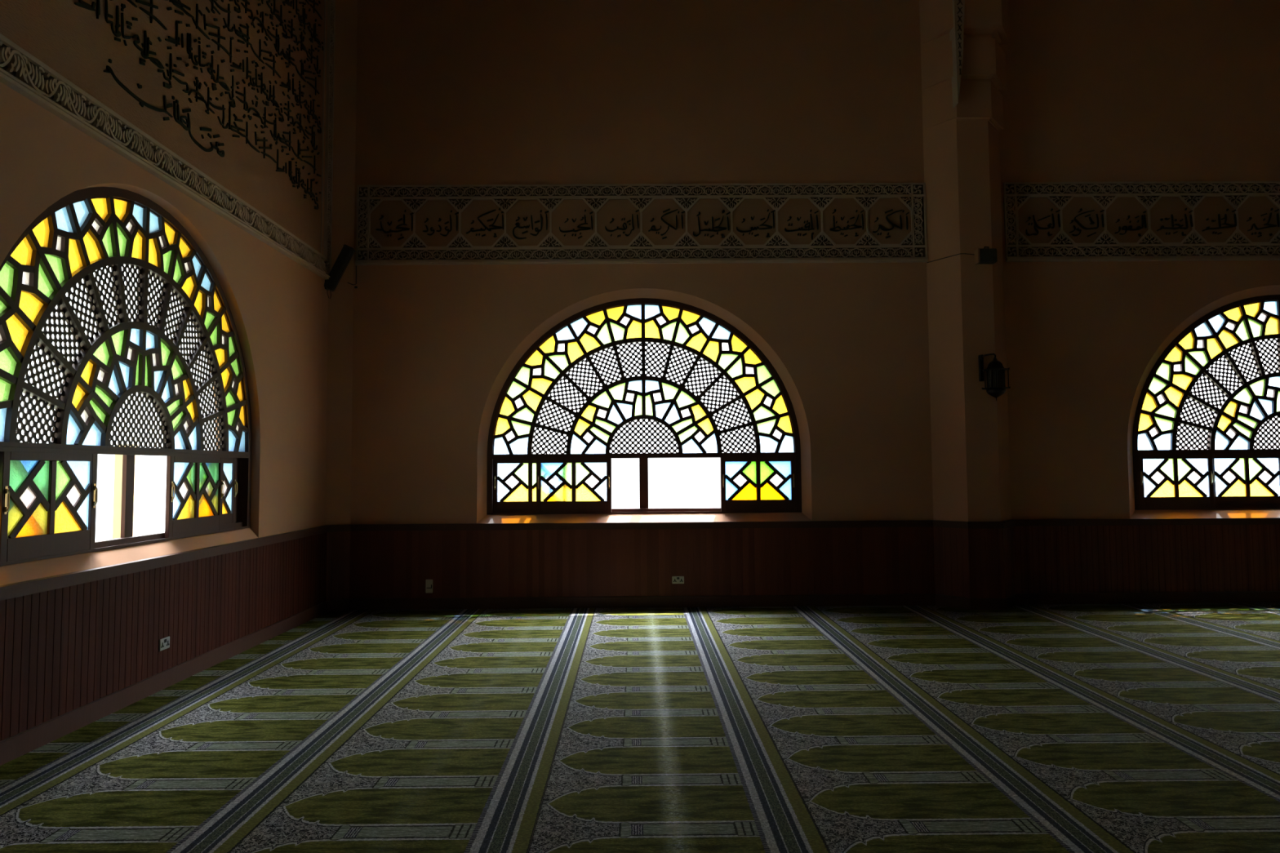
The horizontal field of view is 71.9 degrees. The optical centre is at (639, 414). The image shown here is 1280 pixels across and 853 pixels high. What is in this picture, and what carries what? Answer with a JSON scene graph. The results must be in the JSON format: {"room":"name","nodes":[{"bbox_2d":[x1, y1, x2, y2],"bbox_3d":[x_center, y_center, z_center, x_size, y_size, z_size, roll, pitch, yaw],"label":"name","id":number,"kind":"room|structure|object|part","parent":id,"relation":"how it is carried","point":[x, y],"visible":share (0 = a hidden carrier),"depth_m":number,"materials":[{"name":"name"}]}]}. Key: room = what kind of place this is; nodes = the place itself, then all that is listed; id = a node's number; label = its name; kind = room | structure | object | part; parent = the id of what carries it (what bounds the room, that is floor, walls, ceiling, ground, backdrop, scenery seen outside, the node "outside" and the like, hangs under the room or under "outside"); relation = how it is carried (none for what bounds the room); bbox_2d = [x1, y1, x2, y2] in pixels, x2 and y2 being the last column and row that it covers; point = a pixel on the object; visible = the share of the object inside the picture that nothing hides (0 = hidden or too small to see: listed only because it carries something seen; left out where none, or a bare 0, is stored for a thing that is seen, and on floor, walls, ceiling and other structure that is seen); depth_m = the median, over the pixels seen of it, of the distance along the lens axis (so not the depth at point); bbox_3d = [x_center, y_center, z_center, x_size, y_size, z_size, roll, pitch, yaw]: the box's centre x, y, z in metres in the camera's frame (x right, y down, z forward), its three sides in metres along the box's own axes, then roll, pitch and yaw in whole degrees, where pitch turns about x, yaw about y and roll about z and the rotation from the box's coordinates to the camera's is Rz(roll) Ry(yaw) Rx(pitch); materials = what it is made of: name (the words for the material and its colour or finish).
{"room":"mosque","nodes":[
{"label":"mosque","id":0,"kind":"room"},
{"bbox_2d":[0,0,328,585],"bbox_3d":[-3.990,-2.356,3.606,0.420,8.600,14.960,0,-4,0],"label":"wall","id":1,"kind":"structure","parent":0,"point":[278,307],"depth_m":8.61,"materials":[{"name":"paint"}]},
{"bbox_2d":[0,186,251,565],"bbox_3d":[-3.913,-0.347,6.883,0.133,2.713,3.930,0,-4,0],"label":"window","id":2,"kind":"structure","parent":1,"relation":"in","point":[49,491],"depth_m":6.48,"materials":[{"name":"multicoloured glass"}]},
{"bbox_3d":[-3.874,0.547,5.802,0.001,0.478,0.820,0,-4,0],"label":"stained glass","id":3,"kind":"part","parent":2,"relation":"part of","materials":[{"name":"multicoloured glass"}]},
{"bbox_3d":[-3.874,0.586,5.799,0.034,0.685,0.940,0,-4,0],"label":"sash frame","id":4,"kind":"part","parent":2,"relation":"part of","materials":[{"name":"brown wood"}]},
{"bbox_3d":[-3.901,-0.688,6.904,0.001,1.898,3.796,0,-4,0],"label":"stained glass","id":5,"kind":"part","parent":2,"relation":"part of","materials":[{"name":"multicoloured glass"}]},
{"bbox_3d":[-3.887,0.705,7.726,0.034,0.685,0.940,0,-4,0],"label":"sash frame","id":6,"kind":"part","parent":2,"relation":"part of","materials":[{"name":"brown wood"}]},
{"bbox_3d":[-3.887,0.666,7.728,0.001,0.478,0.820,0,-4,0],"label":"stained glass","id":7,"kind":"part","parent":2,"relation":"part of","materials":[{"name":"multicoloured glass"}]},
{"bbox_3d":[-3.932,0.689,8.097,0.001,0.478,0.820,0,-4,0],"label":"stained glass","id":8,"kind":"part","parent":2,"relation":"part of","materials":[{"name":"glass"}]},
{"bbox_3d":[-3.932,0.728,8.095,0.034,0.685,0.940,0,-4,0],"label":"sash frame","id":9,"kind":"part","parent":2,"relation":"part of","materials":[{"name":"brown wood"}]},
{"bbox_2d":[0,525,328,765],"bbox_3d":[-3.730,1.411,3.267,0.068,1.036,14.745,0,-4,0],"label":"trim","id":10,"kind":"structure","parent":1,"relation":"attached to","point":[77,649],"depth_m":6.53,"materials":[{"name":"brown wood"}]},
{"bbox_3d":[-3.733,1.861,3.240,0.056,0.135,14.745,0,-4,0],"label":"skirting","id":11,"kind":"part","parent":10,"relation":"part of","materials":[{"name":"brown wood"}]},
{"bbox_3d":[-3.741,0.943,3.296,0.052,0.063,14.745,0,-4,0],"label":"cap rail","id":12,"kind":"part","parent":10,"relation":"part of","materials":[{"name":"brown wood"}]},
{"bbox_2d":[159,635,169,651],"bbox_3d":[-3.740,1.808,6.946,0.014,0.090,0.148,0,-4,0],"label":"double socket","id":13,"kind":"object","parent":1,"relation":"attached to","point":[164,643],"visible":1,"depth_m":6.94,"materials":[{"name":"plastic"}]},
{"bbox_2d":[0,0,335,279],"bbox_3d":[-3.768,-4.268,5.117,0.070,4.600,11.740,0,-4,0],"label":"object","id":14,"kind":"structure","parent":1,"relation":"attached to","point":[221,102],"depth_m":7.77,"materials":[{"name":"paint"}]},
{"bbox_2d":[324,0,357,525],"bbox_3d":[-3.709,-1.905,10.966,0.240,8.600,0.215,0,-4,0],"label":"wall","id":15,"kind":"structure","parent":0,"point":[340,304],"depth_m":10.96,"materials":[{"name":"paint"}]},
{"bbox_2d":[324,244,355,298],"bbox_3d":[-3.668,-1.736,10.767,0.361,0.663,0.126,0,-4,-7],"label":"speaker","id":16,"kind":"object","parent":15,"relation":"attached to","point":[342,261],"visible":1,"depth_m":10.72},
{"bbox_2d":[333,252,353,289],"bbox_3d":[-3.617,-1.746,10.773,0.221,0.459,0.074,0,-4,-8],"label":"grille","id":17,"kind":"object","parent":16,"relation":"attached to","point":[342,261],"depth_m":10.73,"materials":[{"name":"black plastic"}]},
{"bbox_2d":[347,266,357,288],"bbox_3d":[-3.649,-1.720,11.005,0.246,0.285,0.040,2,-4,-30],"label":"cable","id":18,"kind":"object","parent":15,"relation":"attached to","point":[355,286],"visible":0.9,"depth_m":11.05,"materials":[{"name":"black plastic"}]},
{"bbox_2d":[350,0,1279,524],"bbox_3d":[4.079,-1.935,11.338,16.660,8.600,0.420,0,-4,0],"label":"wall","id":19,"kind":"structure","parent":0,"point":[448,91],"depth_m":11.18,"materials":[{"name":"paint"}]},
{"bbox_2d":[425,579,432,593],"bbox_3d":[-2.579,2.107,10.798,0.088,0.164,0.013,0,-4,0],"label":"wall outlet","id":20,"kind":"object","parent":19,"relation":"attached to","point":[428,583],"visible":1,"depth_m":10.79,"materials":[{"name":"beige plastic"}]},
{"bbox_2d":[355,182,928,265],"bbox_3d":[0.026,-2.398,11.098,7.173,1.015,0.062,0,-4,0],"label":"trim","id":21,"kind":"structure","parent":19,"relation":"attached to","point":[579,224],"depth_m":11.11,"materials":[{"name":"paint"}]},
{"bbox_2d":[486,297,801,514],"bbox_3d":[0.047,-0.114,11.117,3.930,2.713,0.133,0,-4,0],"label":"window","id":22,"kind":"structure","parent":19,"relation":"in","point":[768,479],"depth_m":11.08,"materials":[{"name":"multicoloured glass"}]},
{"bbox_3d":[-1.374,0.893,11.063,0.940,0.685,0.034,0,-4,0],"label":"sash frame","id":23,"kind":"part","parent":22,"relation":"part of","materials":[{"name":"brown wood"}]},
{"bbox_3d":[-1.375,0.854,11.066,0.820,0.478,0.001,0,-4,0],"label":"stained glass","id":24,"kind":"part","parent":22,"relation":"part of","materials":[{"name":"glass"}]},
{"bbox_3d":[-0.826,0.848,11.027,0.820,0.478,0.001,0,-4,0],"label":"stained glass","id":25,"kind":"part","parent":22,"relation":"part of","materials":[{"name":"glass"}]},
{"bbox_3d":[-0.826,0.887,11.024,0.940,0.685,0.034,0,-4,0],"label":"sash frame","id":26,"kind":"part","parent":22,"relation":"part of","materials":[{"name":"brown wood"}]},
{"bbox_3d":[0.045,-0.455,11.123,3.796,1.898,0.001,0,-4,0],"label":"stained glass","id":27,"kind":"part","parent":22,"relation":"part of","materials":[{"name":"glass"}]},
{"bbox_3d":[1.481,0.875,11.083,0.940,0.685,0.034,0,-4,0],"label":"sash frame","id":28,"kind":"part","parent":22,"relation":"part of","materials":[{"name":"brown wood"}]},
{"bbox_3d":[1.481,0.873,11.040,0.940,0.685,0.034,0,-4,0],"label":"sash frame","id":29,"kind":"part","parent":22,"relation":"part of","materials":[{"name":"brown wood"}]},
{"bbox_3d":[1.481,0.833,11.043,0.820,0.478,0.001,0,-4,0],"label":"stained glass","id":30,"kind":"part","parent":22,"relation":"part of","materials":[{"name":"glass"}]},
{"bbox_2d":[671,576,684,583],"bbox_3d":[0.467,2.036,10.822,0.148,0.090,0.014,0,-4,0],"label":"double socket","id":31,"kind":"object","parent":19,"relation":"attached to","point":[675,580],"visible":1,"depth_m":10.82,"materials":[{"name":"beige plastic"}]},
{"bbox_2d":[325,517,1279,613],"bbox_3d":[4.314,1.813,10.693,16.247,1.036,0.428,0,-4,0],"label":"wainscoting","id":32,"kind":"structure","parent":19,"relation":"attached to","point":[1004,565],"depth_m":10.84,"materials":[{"name":"brown wood"}]},
{"bbox_3d":[4.317,2.263,10.672,16.247,0.135,0.416,0,-4,0],"label":"skirting","id":33,"kind":"part","parent":32,"relation":"part of","materials":[{"name":"brown wood"}]},
{"bbox_3d":[4.311,1.346,10.730,16.247,0.063,0.412,0,-4,0],"label":"cap rail","id":34,"kind":"part","parent":32,"relation":"part of","materials":[{"name":"brown wood"}]},
{"bbox_2d":[1003,181,1279,262],"bbox_3d":[8.459,-2.452,11.157,7.704,1.015,0.062,0,-4,0],"label":"trim","id":35,"kind":"structure","parent":19,"relation":"attached to","point":[1117,220],"depth_m":11.16,"materials":[{"name":"paint"}]},
{"bbox_2d":[1132,294,1279,510],"bbox_3d":[8.136,-0.165,11.174,3.930,2.713,0.133,0,-4,0],"label":"window","id":36,"kind":"structure","parent":19,"relation":"in","point":[1229,473],"depth_m":11.13,"materials":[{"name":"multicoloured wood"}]},
{"bbox_3d":[6.725,0.800,11.079,0.820,0.478,0.001,0,-4,0],"label":"stained glass","id":37,"kind":"part","parent":36,"relation":"part of","materials":[{"name":"glass"}]},
{"bbox_3d":[6.725,0.839,11.077,0.940,0.685,0.034,0,-4,0],"label":"sash frame","id":38,"kind":"part","parent":36,"relation":"part of","materials":[{"name":"brown wood"}]},
{"bbox_3d":[8.134,-0.506,11.180,3.796,1.898,0.001,0,-4,0],"label":"stained glass","id":39,"kind":"part","parent":36,"relation":"part of","materials":[{"name":"glass"}]},
{"bbox_3d":[7.653,0.836,11.126,0.940,0.685,0.034,0,-4,0],"label":"sash frame","id":40,"kind":"part","parent":36,"relation":"part of","materials":[{"name":"brown wood"}]},
{"bbox_3d":[7.653,0.797,11.129,0.820,0.478,0.001,0,-4,0],"label":"stained glass","id":41,"kind":"part","parent":36,"relation":"part of","materials":[{"name":"glass"}]},
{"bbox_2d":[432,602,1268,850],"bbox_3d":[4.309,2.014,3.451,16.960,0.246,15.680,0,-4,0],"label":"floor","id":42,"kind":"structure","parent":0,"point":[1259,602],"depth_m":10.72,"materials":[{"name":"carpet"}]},
{"bbox_2d":[0,609,375,816],"bbox_3d":[-3.439,1.935,3.344,0.541,0.004,14.858,0,-4,0],"label":"carpet","id":43,"kind":"object","parent":42,"relation":"on","point":[30,775],"visible":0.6,"depth_m":6.11,"materials":[{"name":"green carpet"}]},
{"bbox_2d":[0,608,485,852],"bbox_3d":[-2.499,1.929,3.350,1.334,0.004,14.858,0,-4,0],"label":"carpet","id":44,"kind":"object","parent":42,"relation":"on","point":[203,780],"visible":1,"depth_m":5.28,"materials":[{"name":"green carpet"}]},
{"bbox_2d":[229,608,595,852],"bbox_3d":[-1.163,1.920,3.360,1.334,0.004,14.858,0,-4,0],"label":"carpet","id":45,"kind":"object","parent":42,"relation":"on","point":[460,759],"visible":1,"depth_m":5.25,"materials":[{"name":"green carpet"}]},
{"bbox_2d":[528,607,829,852],"bbox_3d":[0.173,1.911,3.369,1.334,0.004,14.858,0,-4,0],"label":"carpet","id":46,"kind":"object","parent":42,"relation":"on","point":[664,746],"visible":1,"depth_m":5.17,"materials":[{"name":"green carpet"}]},
{"bbox_2d":[705,606,1134,852],"bbox_3d":[1.510,1.903,3.378,1.334,0.004,14.858,0,-4,0],"label":"carpet","id":47,"kind":"object","parent":42,"relation":"on","point":[877,763],"visible":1,"depth_m":5.16,"materials":[{"name":"green carpet"}]},
{"bbox_2d":[814,605,1279,852],"bbox_3d":[2.846,1.895,3.388,1.334,0.004,14.858,0,-4,0],"label":"carpet","id":48,"kind":"object","parent":42,"relation":"on","point":[1153,784],"visible":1,"depth_m":5.44,"materials":[{"name":"green carpet"}]},
{"bbox_2d":[924,604,1279,774],"bbox_3d":[4.183,1.886,3.397,1.334,0.004,14.858,0,-4,0],"label":"carpet","id":49,"kind":"object","parent":42,"relation":"on","point":[1240,715],"visible":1,"depth_m":7.09,"materials":[{"name":"green carpet"}]},
{"bbox_2d":[1033,604,1279,689],"bbox_3d":[5.519,1.877,3.406,1.334,0.004,14.858,0,-4,0],"label":"carpet","id":50,"kind":"object","parent":42,"relation":"on","point":[1256,658],"visible":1,"depth_m":8.73,"materials":[{"name":"green carpet"}]},
{"bbox_2d":[1142,603,1279,640],"bbox_3d":[6.856,1.869,3.416,1.334,0.004,14.858,0,-4,0],"label":"carpet","id":51,"kind":"object","parent":42,"relation":"on","point":[1260,620],"visible":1,"depth_m":9.98,"materials":[{"name":"green carpet"}]},
{"bbox_2d":[1251,602,1279,609],"bbox_3d":[8.192,1.861,3.425,1.334,0.004,14.858,0,-4,0],"label":"carpet","id":52,"kind":"object","parent":42,"relation":"on","point":[1272,605],"visible":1,"depth_m":10.65,"materials":[{"name":"green carpet"}]},
{"bbox_2d":[920,32,1011,521],"bbox_3d":[4.096,-1.959,10.948,0.970,8.600,0.360,0,-4,0],"label":"pillar","id":53,"kind":"structure","parent":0,"point":[970,429],"depth_m":10.82,"materials":[{"name":"paint"}]},
{"bbox_2d":[926,253,974,262],"bbox_3d":[3.827,-1.935,10.887,0.621,0.034,0.134,-3,-4,36],"label":"wire","id":54,"kind":"object","parent":53,"relation":"attached to","point":[960,253],"visible":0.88,"depth_m":10.86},
{"bbox_2d":[949,0,964,108],"bbox_3d":[3.962,-4.993,10.878,0.250,2.450,0.192,0,-4,0],"label":"trim","id":55,"kind":"structure","parent":53,"relation":"attached to","point":[956,33],"depth_m":10.78,"materials":[{"name":"paint"}]},
{"bbox_2d":[921,81,1004,130],"bbox_3d":[4.116,-3.841,11.047,1.035,0.470,0.395,0,-4,0],"label":"trim","id":56,"kind":"structure","parent":53,"relation":"attached to","point":[977,100],"depth_m":10.90,"materials":[{"name":"paint"}]},
{"bbox_2d":[920,38,1006,89],"bbox_3d":[4.138,-4.342,11.053,1.085,0.530,0.445,0,-4,0],"label":"trim","id":57,"kind":"structure","parent":53,"relation":"attached to","point":[984,60],"depth_m":10.89,"materials":[{"name":"paint"}]},
{"bbox_2d":[919,0,1009,44],"bbox_3d":[4.163,-5.432,11.088,1.150,1.650,0.510,0,-4,0],"label":"trim","id":58,"kind":"structure","parent":53,"relation":"attached to","point":[983,19],"depth_m":10.92,"materials":[{"name":"paint"}]},
{"bbox_2d":[974,246,997,264],"bbox_3d":[4.182,-1.924,10.689,0.233,0.218,0.155,0,-4,0],"label":"wall speaker","id":59,"kind":"object","parent":53,"relation":"attached to","point":[982,255],"visible":1,"depth_m":10.62,"materials":[{"name":"black plastic"}]},
{"bbox_2d":[977,353,1010,400],"bbox_3d":[4.234,-0.440,10.505,0.339,0.572,0.339,0,-4,0],"label":"wall lantern","id":60,"kind":"object","parent":53,"relation":"attached to","point":[995,371],"visible":1,"depth_m":10.44,"materials":[{"name":"black metal"}]},
{"bbox_3d":[4.096,-0.418,10.473,0.012,0.223,0.010,-1,-4,15],"label":"rod","id":61,"kind":"part","parent":60,"relation":"part of","materials":[{"name":"black metal"}]},
{"bbox_3d":[4.234,-0.418,10.504,0.188,0.212,0.188,0,-4,0],"label":"lamp shade","id":62,"kind":"part","parent":60,"relation":"part of","materials":[{"name":"black glass"}]},
{"bbox_3d":[4.235,-0.229,10.492,0.216,0.150,0.216,0,-4,0],"label":"lamp shade","id":63,"kind":"part","parent":60,"relation":"part of","materials":[{"name":"black metal"}]},
{"bbox_3d":[4.372,-0.420,10.475,0.012,0.223,0.010,-1,-4,15],"label":"rod","id":64,"kind":"part","parent":60,"relation":"part of","materials":[{"name":"black metal"}]},
{"label":"outside","id":65,"kind":"structure","parent":0,"visible":0},
{"bbox_3d":[-0.016,5.302,7.188,80.000,0.300,75.000,0,-4,0],"label":"ground","id":66,"kind":"structure","parent":65,"visible":0},
{"bbox_2d":[112,444,139,538],"bbox_3d":[-5.568,2.825,9.468,0.200,5.000,0.120,0,-4,0],"label":"post","id":67,"kind":"object","parent":66,"relation":"on","point":[118,458],"visible":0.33,"depth_m":9.54,"materials":[{"name":"white"}]}
]}

